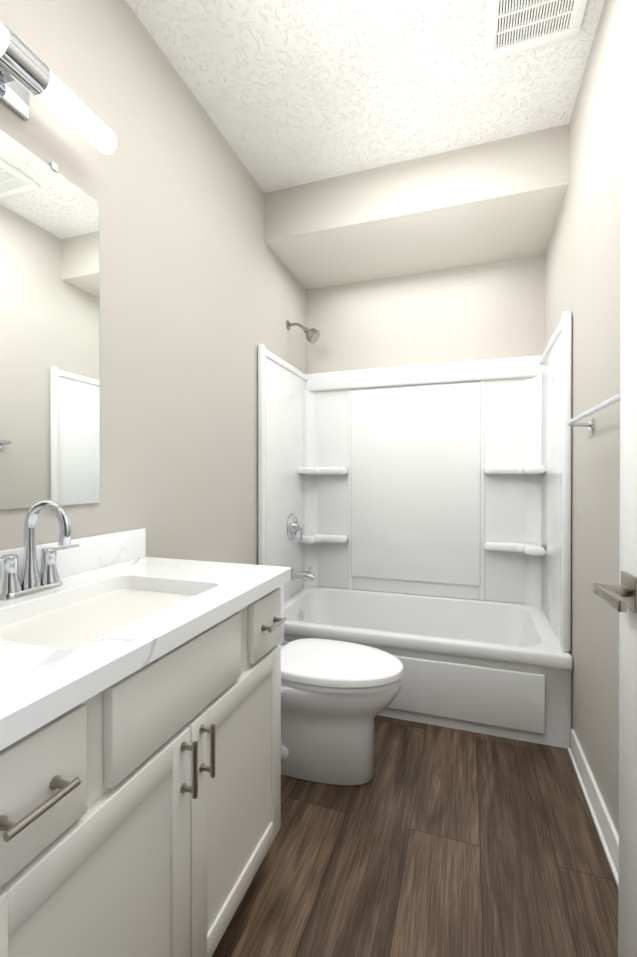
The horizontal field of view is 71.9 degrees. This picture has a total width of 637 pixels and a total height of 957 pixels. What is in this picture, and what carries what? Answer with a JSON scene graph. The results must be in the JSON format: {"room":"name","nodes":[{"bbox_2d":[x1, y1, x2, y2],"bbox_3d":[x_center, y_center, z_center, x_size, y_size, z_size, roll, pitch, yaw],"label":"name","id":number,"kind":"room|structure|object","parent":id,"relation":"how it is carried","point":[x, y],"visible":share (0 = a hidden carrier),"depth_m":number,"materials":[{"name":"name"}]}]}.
{"room":"bathroom","nodes":[
{"label":"bathroom","id":0,"kind":"room"},
{"bbox_2d":[0,0,305,564],"bbox_3d":[-0.851,-0.213,1.042,0.100,2.780,4.650,0,0,19],"label":"wall","id":1,"kind":"structure","parent":0,"point":[202,293],"depth_m":1.66,"materials":[{"name":"paint"}]},
{"bbox_2d":[0,129,99,509],"bbox_3d":[-0.778,-0.388,1.076,0.010,0.962,0.612,0,0,19],"label":"mirror","id":2,"kind":"object","parent":1,"relation":"attached to","point":[49,333],"visible":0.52,"depth_m":1.19,"materials":[{"name":"clear glass"}]},
{"bbox_2d":[0,22,116,153],"bbox_3d":[-0.729,-0.983,1.044,0.126,0.110,0.570,0,0,19],"label":"sconce","id":3,"kind":"object","parent":1,"relation":"attached to","point":[24,70],"visible":1,"depth_m":1.10,"materials":[{"name":"white"}]},
{"bbox_2d":[286,320,319,342],"bbox_3d":[-0.094,-0.932,2.782,0.213,0.160,0.088,0,0,19],"label":"shower head","id":4,"kind":"object","parent":1,"relation":"attached to","point":[312,335],"visible":1,"depth_m":2.76},
{"bbox_2d":[126,0,604,192],"bbox_3d":[-0.082,-1.652,0.773,1.724,0.100,4.650,0,0,19],"label":"ceiling","id":5,"kind":"structure","parent":0,"point":[288,93],"depth_m":1.76,"materials":[{"name":"white paint"}]},
{"bbox_2d":[264,124,568,289],"bbox_3d":[0.524,-1.476,2.560,1.524,0.270,0.680,0,0,19],"label":"soffit beam","id":6,"kind":"structure","parent":5,"relation":"attached to","point":[494,201],"depth_m":2.33,"materials":[{"name":"paint"}]},
{"bbox_2d":[484,0,587,62],"bbox_3d":[0.731,-1.595,1.475,0.320,0.022,0.320,0,0,19],"label":"ceiling vent","id":7,"kind":"object","parent":5,"relation":"in","point":[512,27],"visible":1,"depth_m":1.54,"materials":[{"name":"white plastic"}]},
{"bbox_2d":[212,715,617,956],"bbox_3d":[-0.082,1.208,0.788,1.724,0.060,4.650,0,0,19],"label":"floor","id":8,"kind":"structure","parent":0,"point":[428,840],"depth_m":1.34,"materials":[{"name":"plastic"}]},
{"bbox_2d":[0,500,290,956],"bbox_3d":[-0.500,0.614,1.006,0.584,1.125,0.950,0,0,19],"label":"bathroom vanity","id":9,"kind":"object","parent":8,"relation":"on","point":[140,754],"visible":1,"depth_m":0.85,"materials":[{"name":"white paint"}]},
{"bbox_2d":[277,584,402,785],"bbox_3d":[-0.067,0.810,1.832,0.833,0.726,0.436,0,0,19],"label":"toilet","id":10,"kind":"object","parent":8,"relation":"on","point":[337,696],"visible":0.52,"depth_m":1.68,"materials":[{"name":"white ceramic"}]},
{"bbox_2d":[258,311,572,748],"bbox_3d":[0.502,0.217,2.505,1.518,1.905,0.807,0,0,19],"label":"bathtub","id":11,"kind":"object","parent":8,"relation":"on","point":[415,520],"visible":0.85,"depth_m":2.72,"materials":[{"name":"white plastic"}]},
{"bbox_2d":[306,255,543,373],"bbox_3d":[0.649,-0.223,2.935,1.524,2.780,0.100,0,0,19],"label":"wall","id":12,"kind":"structure","parent":0,"point":[493,310],"depth_m":2.85,"materials":[{"name":"paint"}]},
{"bbox_2d":[544,0,636,835],"bbox_3d":[0.688,-0.211,0.520,0.100,2.780,4.650,0,0,19],"label":"wall","id":13,"kind":"structure","parent":0,"point":[582,269],"depth_m":1.57,"materials":[{"name":"paint"}]},
{"bbox_2d":[566,393,619,432],"bbox_3d":[0.863,-0.193,1.327,0.084,0.054,0.664,0,0,19],"label":"towel rail","id":14,"kind":"object","parent":13,"relation":"attached to","point":[610,401],"visible":0.75,"depth_m":1.38,"materials":[{"name":"silver metal"}]},
{"bbox_2d":[568,729,618,887],"bbox_3d":[0.792,1.127,1.030,0.025,0.100,1.806,0,0,19],"label":"baseboard","id":15,"kind":"structure","parent":13,"relation":"attached to","point":[604,826],"depth_m":1.50,"materials":[{"name":"white paint"}]},
{"bbox_3d":[-0.231,-0.210,0.341,1.524,2.780,0.120,0,0,19],"label":"wall","id":16,"kind":"structure","parent":0,"visible":0},
{"bbox_2d":[594,33,636,956],"bbox_3d":[0.521,0.153,0.560,0.142,2.028,0.771,0,0,19],"label":"door","id":17,"kind":"structure","parent":16,"relation":"in","point":[621,598],"depth_m":0.88,"materials":[{"name":"white paint"}]}
]}

